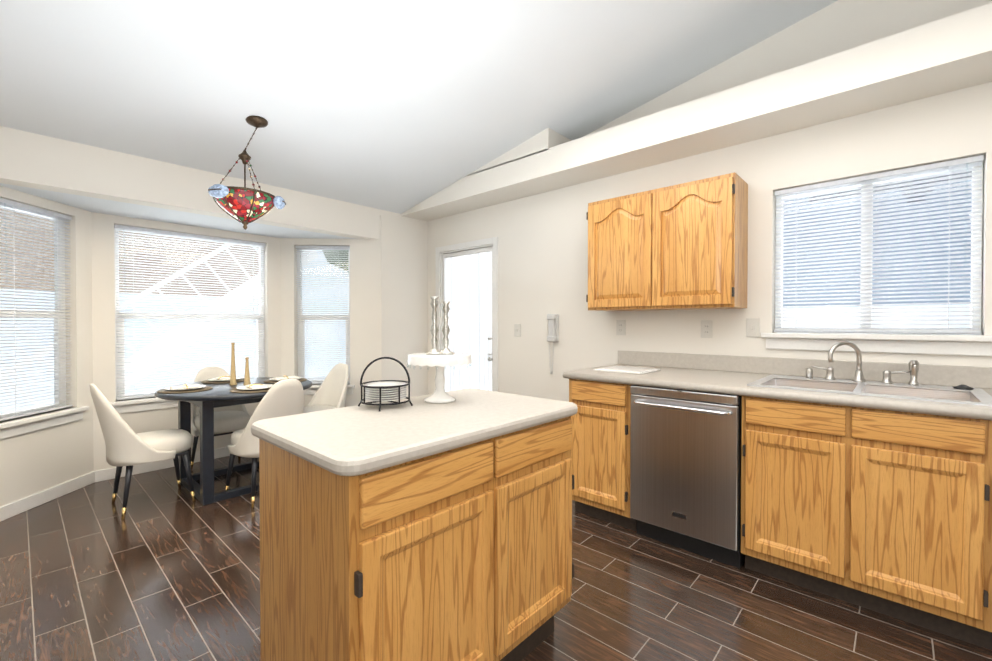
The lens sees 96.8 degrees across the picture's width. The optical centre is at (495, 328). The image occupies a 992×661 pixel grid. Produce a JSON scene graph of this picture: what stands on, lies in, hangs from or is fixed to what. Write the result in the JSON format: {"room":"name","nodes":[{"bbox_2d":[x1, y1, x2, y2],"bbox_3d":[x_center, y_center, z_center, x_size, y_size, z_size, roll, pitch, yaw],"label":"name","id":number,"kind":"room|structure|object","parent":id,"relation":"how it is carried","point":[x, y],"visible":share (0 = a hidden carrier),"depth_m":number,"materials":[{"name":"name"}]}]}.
{"room":"kitchen","nodes":[
{"label":"kitchen","id":0,"kind":"room"},
{"bbox_2d":[0,186,93,506],"bbox_3d":[-3.255,0.036,2.983,0.150,2.393,1.050,0,1,-2],"label":"wall","id":1,"kind":"structure","parent":0,"point":[34,462],"depth_m":3.34,"materials":[{"name":"paint"}]},
{"bbox_2d":[0,198,72,420],"bbox_3d":[-3.251,-0.121,3.075,0.116,1.448,0.543,0,1,-2],"label":"window blind","id":2,"kind":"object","parent":1,"relation":"in","point":[58,315],"depth_m":3.10,"materials":[{"name":"plastic"}]},
{"bbox_2d":[0,406,88,438],"bbox_3d":[-3.194,0.655,3.085,0.539,0.100,0.539,1,1,43],"label":"trim","id":3,"kind":"structure","parent":1,"relation":"attached to","point":[30,423],"depth_m":3.05,"materials":[{"name":"white wood"}]},
{"bbox_2d":[0,447,229,521],"bbox_3d":[-0.376,1.210,0.796,7.824,0.090,5.765,1,1,42],"label":"baseboard","id":4,"kind":"structure","parent":1,"relation":"attached to","point":[12,509],"depth_m":3.35,"materials":[{"name":"white wood"}]},
{"bbox_2d":[0,183,354,238],"bbox_3d":[-2.495,-1.020,3.814,0.832,0.197,3.075,1,1,42],"label":"ceiling","id":5,"kind":"structure","parent":0,"point":[102,206],"depth_m":3.59,"materials":[{"name":"paint"}]},
{"bbox_2d":[91,212,280,470],"bbox_3d":[-2.768,0.025,4.075,0.150,2.393,1.487,1,1,42],"label":"wall","id":6,"kind":"structure","parent":0,"point":[103,296],"depth_m":3.65,"materials":[{"name":"paint"}]},
{"bbox_2d":[110,397,177,413],"bbox_3d":[-2.719,0.645,4.038,0.120,0.100,1.277,1,1,43],"label":"trim","id":7,"kind":"structure","parent":6,"relation":"attached to","point":[148,403],"depth_m":3.70,"materials":[{"name":"white wood"}]},
{"bbox_2d":[114,225,265,399],"bbox_3d":[-2.761,-0.131,4.069,0.116,1.448,1.171,1,1,42],"label":"window blind","id":8,"kind":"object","parent":6,"relation":"in","point":[120,357],"depth_m":3.96,"materials":[{"name":"plastic"}]},
{"bbox_2d":[0,126,427,396],"bbox_3d":[-2.789,-0.917,2.986,0.150,4.300,6.065,1,1,42],"label":"wall","id":9,"kind":"structure","parent":0,"point":[34,160],"depth_m":3.79,"materials":[{"name":"paint"}]},
{"bbox_2d":[281,215,381,406],"bbox_3d":[-1.723,0.019,4.655,1.050,2.393,0.150,0,1,-2],"label":"wall","id":10,"kind":"structure","parent":0,"point":[365,302],"depth_m":4.59,"materials":[{"name":"paint"}]},
{"bbox_2d":[295,246,349,383],"bbox_3d":[-1.809,-0.137,4.641,0.567,1.448,0.116,0,1,-2],"label":"window blind","id":11,"kind":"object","parent":10,"relation":"in","point":[301,323],"depth_m":4.61,"materials":[{"name":"plastic"}]},
{"bbox_2d":[303,384,354,394],"bbox_3d":[-1.807,0.640,4.592,0.556,0.100,0.556,1,1,43],"label":"trim","id":12,"kind":"structure","parent":10,"relation":"attached to","point":[313,389],"depth_m":4.56,"materials":[{"name":"white wood"}]},
{"bbox_2d":[0,0,837,213],"bbox_3d":[-0.113,-1.956,0.523,7.410,1.569,6.065,1,1,42],"label":"ceiling","id":13,"kind":"structure","parent":0,"point":[399,106],"depth_m":2.64,"materials":[{"name":"paint"}]},
{"bbox_2d":[208,115,285,229],"bbox_3d":[-1.692,-1.020,2.944,0.441,0.732,0.465,1,1,42],"label":"pendant light","id":14,"kind":"object","parent":13,"relation":"hanging from","point":[244,206],"visible":1,"depth_m":2.85,"materials":[{"name":"glass"}]},
{"bbox_2d":[0,455,991,660],"bbox_3d":[-0.413,1.315,0.831,8.224,0.120,6.065,1,1,42],"label":"floor","id":15,"kind":"structure","parent":0,"point":[166,569],"depth_m":2.02,"materials":[{"name":"brown wood"}]},
{"bbox_2d":[90,383,195,519],"bbox_3d":[-2.457,0.797,3.070,0.459,0.873,0.548,1,1,42],"label":"chair","id":16,"kind":"object","parent":15,"relation":"on","point":[127,446],"visible":1,"depth_m":2.88,"materials":[{"name":"fabric"}]},
{"bbox_2d":[191,366,251,469],"bbox_3d":[-2.407,0.789,3.848,0.548,0.873,0.458,1,1,42],"label":"chair","id":17,"kind":"object","parent":15,"relation":"on","point":[230,419],"visible":0.48,"depth_m":3.79,"materials":[{"name":"fabric"}]},
{"bbox_2d":[154,377,311,505],"bbox_3d":[-2.051,0.842,3.523,1.076,0.770,1.076,1,1,42],"label":"dining table","id":18,"kind":"object","parent":15,"relation":"on","point":[207,402],"visible":0.5,"depth_m":3.12,"materials":[{"name":"paint"}]},
{"bbox_2d":[157,379,222,393],"bbox_3d":[-2.295,0.436,3.254,0.339,0.045,0.339,0,1,36],"label":"place setting","id":19,"kind":"object","parent":18,"relation":"on","point":[185,388],"depth_m":3.22,"materials":[{"name":"ceramic"}]},
{"bbox_2d":[208,376,243,382],"bbox_3d":[-2.317,0.431,3.762,0.339,0.045,0.339,0,1,36],"label":"place setting","id":20,"kind":"object","parent":18,"relation":"on","point":[223,379],"depth_m":3.75,"materials":[{"name":"ceramic"}]},
{"bbox_2d":[229,343,236,384],"bbox_3d":[-2.109,0.286,3.529,0.053,0.340,0.053,0,1,31],"label":"candle","id":21,"kind":"object","parent":18,"relation":"on","point":[233,376],"depth_m":3.52,"materials":[{"name":"gold metal"}]},
{"bbox_2d":[243,357,250,384],"bbox_3d":[-2.003,0.346,3.542,0.053,0.220,0.053,0,1,31],"label":"candle","id":22,"kind":"object","parent":18,"relation":"on","point":[247,375],"depth_m":3.53,"materials":[{"name":"gold metal"}]},
{"bbox_2d":[219,378,280,392],"bbox_3d":[-1.786,0.436,3.276,0.339,0.045,0.339,0,1,36],"label":"place setting","id":23,"kind":"object","parent":18,"relation":"on","point":[251,388],"depth_m":3.24,"materials":[{"name":"ceramic"}]},
{"bbox_2d":[271,376,306,381],"bbox_3d":[-1.808,0.431,3.784,0.339,0.045,0.339,0,1,36],"label":"place setting","id":24,"kind":"object","parent":18,"relation":"on","point":[300,379],"depth_m":3.77,"materials":[{"name":"ceramic"}]},
{"bbox_2d":[225,379,303,507],"bbox_3d":[-1.688,0.795,3.249,0.558,0.873,0.468,1,1,42],"label":"chair","id":25,"kind":"object","parent":15,"relation":"on","point":[281,398],"visible":0.48,"depth_m":3.06,"materials":[{"name":"fabric"}]},
{"bbox_2d":[304,363,347,412],"bbox_3d":[-1.653,0.786,4.113,0.470,0.873,0.561,1,1,42],"label":"chair","id":26,"kind":"object","parent":15,"relation":"on","point":[330,392],"visible":0.4,"depth_m":4.30,"materials":[{"name":"fabric"}]},
{"bbox_2d":[251,389,577,660],"bbox_3d":[-0.233,0.773,1.593,0.635,0.947,1.020,1,1,42],"label":"kitchen island","id":27,"kind":"object","parent":15,"relation":"on","point":[420,529],"visible":1,"depth_m":1.29,"materials":[{"name":"brown wood"}]},
{"bbox_2d":[358,357,412,410],"bbox_3d":[-0.423,0.204,1.684,0.187,0.190,0.187,1,1,42],"label":"caddy","id":28,"kind":"object","parent":27,"relation":"on","point":[380,391],"visible":1,"depth_m":1.66,"materials":[{"name":"black metal"}]},
{"bbox_2d":[407,296,471,402],"bbox_3d":[-0.230,0.084,1.800,0.267,0.426,0.268,1,1,42],"label":"cake stand","id":29,"kind":"object","parent":27,"relation":"on","point":[437,358],"visible":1,"depth_m":1.78,"materials":[{"name":"ceramic"}]},
{"bbox_2d":[563,376,630,527],"bbox_3d":[0.884,0.780,3.028,0.433,0.904,0.759,1,1,42],"label":"base cabinet","id":30,"kind":"object","parent":15,"relation":"on","point":[599,425],"depth_m":2.75,"materials":[{"name":"brown wood"}]},
{"bbox_2d":[627,384,742,567],"bbox_3d":[1.242,0.784,2.661,0.572,0.902,0.722,1,1,42],"label":"dishwasher","id":31,"kind":"object","parent":15,"relation":"on","point":[683,443],"depth_m":2.38,"materials":[{"name":"silver metal"}]},
{"bbox_2d":[739,392,826,594],"bbox_3d":[1.656,0.787,2.320,0.482,0.904,0.759,1,1,42],"label":"base cabinet","id":32,"kind":"object","parent":15,"relation":"on","point":[783,439],"depth_m":2.09,"materials":[{"name":"brown wood"}]},
{"bbox_2d":[827,400,991,649],"bbox_3d":[1.927,0.789,2.072,0.493,0.904,0.759,1,1,42],"label":"base cabinet","id":33,"kind":"object","parent":15,"relation":"on","point":[863,484],"depth_m":1.79,"materials":[{"name":"brown wood"}]},
{"bbox_2d":[563,366,991,415],"bbox_3d":[1.722,0.316,2.082,2.980,0.042,0.511,1,1,42],"label":"countertop","id":34,"kind":"structure","parent":33,"relation":"on","point":[712,380],"depth_m":2.20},
{"bbox_2d":[594,366,660,373],"bbox_3d":[0.881,0.278,2.954,0.340,0.013,0.300,1,1,42],"label":"tray","id":35,"kind":"object","parent":34,"relation":"on","point":[631,370],"visible":1,"depth_m":2.90,"materials":[{"name":"ceramic"}]},
{"bbox_2d":[747,372,991,407],"bbox_3d":[1.792,0.387,2.167,0.860,0.202,0.592,1,1,42],"label":"sink","id":36,"kind":"object","parent":34,"relation":"in","point":[949,393],"depth_m":2.17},
{"bbox_2d":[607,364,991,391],"bbox_3d":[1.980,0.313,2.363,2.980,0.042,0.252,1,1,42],"label":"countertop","id":37,"kind":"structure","parent":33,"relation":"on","point":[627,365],"depth_m":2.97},
{"bbox_2d":[803,341,918,383],"bbox_3d":[1.911,0.177,2.322,0.467,0.216,0.135,1,1,42],"label":"faucet","id":38,"kind":"object","parent":37,"relation":"on","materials":[{"name":"silver metal"}]},
{"bbox_2d":[991,464,991,649],"bbox_3d":[2.283,0.793,1.746,0.472,0.904,0.759,1,1,42],"label":"base cabinet","id":39,"kind":"object","parent":15,"relation":"on","point":[991,464],"depth_m":1.65,"materials":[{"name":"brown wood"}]},
{"bbox_2d":[428,0,991,401],"bbox_3d":[1.885,-0.915,2.714,7.410,4.300,0.150,1,1,42],"label":"wall","id":40,"kind":"structure","parent":0,"point":[542,255],"depth_m":2.89,"materials":[{"name":"paint"}]},
{"bbox_2d":[435,237,497,391],"bbox_3d":[-0.288,0.158,4.683,0.940,2.115,0.138,1,1,42],"label":"door frame","id":41,"kind":"structure","parent":40,"relation":"attached to","point":[460,247],"depth_m":4.51,"materials":[{"name":"white wood"}]},
{"bbox_2d":[443,246,492,391],"bbox_3d":[-0.297,0.192,4.674,0.788,2.031,0.075,1,1,42],"label":"door","id":42,"kind":"structure","parent":40,"relation":"in","point":[468,285],"depth_m":4.62,"materials":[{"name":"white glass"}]},
{"bbox_2d":[514,324,520,336],"bbox_3d":[0.200,0.021,4.154,0.076,0.120,0.016,1,1,43],"label":"electrical outlet plate","id":43,"kind":"object","parent":40,"relation":"attached to","point":[517,327],"depth_m":4.15,"materials":[{"name":"white plastic"}]},
{"bbox_2d":[547,314,558,373],"bbox_3d":[0.494,0.139,3.849,0.090,0.522,0.070,1,1,42],"label":"wall phone","id":44,"kind":"object","parent":40,"relation":"attached to","point":[553,328],"visible":1,"depth_m":3.83,"materials":[{"name":"plastic"}]},
{"bbox_2d":[586,191,646,310],"bbox_3d":[0.968,-0.534,3.234,0.500,0.802,0.322,1,1,42],"label":"upper cabinet","id":45,"kind":"object","parent":40,"relation":"attached to","point":[617,226],"depth_m":3.12,"materials":[{"name":"brown wood"}]},
{"bbox_2d":[616,320,625,334],"bbox_3d":[0.978,-0.004,3.445,0.076,0.120,0.009,1,1,43],"label":"electrical outlet plate","id":46,"kind":"object","parent":40,"relation":"attached to","point":[620,324],"depth_m":3.44,"materials":[{"name":"white plastic"}]},
{"bbox_2d":[401,2,991,220],"bbox_3d":[1.711,-1.434,2.519,7.110,0.468,0.365,1,1,42],"label":"soffit beam","id":47,"kind":"structure","parent":40,"relation":"attached to","point":[947,54],"depth_m":2.56,"materials":[{"name":"paint"}]},
{"bbox_2d":[647,172,747,309],"bbox_3d":[1.336,-0.530,2.897,0.499,0.802,0.322,1,1,42],"label":"upper cabinet","id":48,"kind":"object","parent":40,"relation":"attached to","point":[697,231],"depth_m":2.77,"materials":[{"name":"brown wood"}]},
{"bbox_2d":[701,320,712,337],"bbox_3d":[1.444,0.007,3.018,0.076,0.120,0.009,1,1,43],"label":"electrical outlet plate","id":49,"kind":"object","parent":40,"relation":"attached to","point":[706,325],"depth_m":3.01,"materials":[{"name":"white plastic"}]},
{"bbox_2d":[746,318,759,336],"bbox_3d":[1.648,-0.003,2.827,0.076,0.120,0.016,1,1,43],"label":"electrical outlet plate","id":50,"kind":"object","parent":40,"relation":"attached to","point":[752,327],"depth_m":2.82,"materials":[{"name":"white plastic"}]},
{"bbox_2d":[619,352,991,387],"bbox_3d":[2.058,0.239,2.448,2.980,0.106,0.021,1,1,42],"label":"backsplash","id":51,"kind":"structure","parent":40,"relation":"attached to","point":[969,376],"depth_m":2.69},
{"bbox_2d":[761,333,991,355],"bbox_3d":[2.069,0.083,2.467,0.998,0.100,0.120,1,1,43],"label":"trim","id":52,"kind":"structure","parent":40,"relation":"attached to","point":[975,345],"depth_m":2.37,"materials":[{"name":"white wood"}]},
{"bbox_2d":[774,155,983,334],"bbox_3d":[2.107,-0.415,2.504,0.892,0.889,0.116,1,1,42],"label":"window blind","id":53,"kind":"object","parent":40,"relation":"in","point":[866,183],"depth_m":2.43,"materials":[{"name":"plastic"}]},
{"label":"outside","id":54,"kind":"structure","parent":0,"visible":0},
{"bbox_2d":[307,376,326,379],"bbox_3d":[-0.472,1.469,1.860,19.400,0.150,26.000,1,1,42],"label":"ground","id":55,"kind":"structure","parent":54,"point":[320,378],"depth_m":11.34,"materials":[{"name":"white"}]},
{"bbox_2d":[0,209,348,412],"bbox_3d":[-5.618,-1.717,7.018,2.000,6.183,9.700,1,1,42],"label":"neighbour","id":56,"kind":"structure","parent":55,"relation":"on","point":[51,396],"depth_m":7.17,"materials":[{"name":"paint"}]},
{"bbox_2d":[302,168,976,377],"bbox_3d":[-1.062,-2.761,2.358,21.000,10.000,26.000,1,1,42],"label":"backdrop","id":57,"kind":"structure","parent":54,"point":[317,367],"depth_m":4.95,"materials":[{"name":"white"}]}
]}

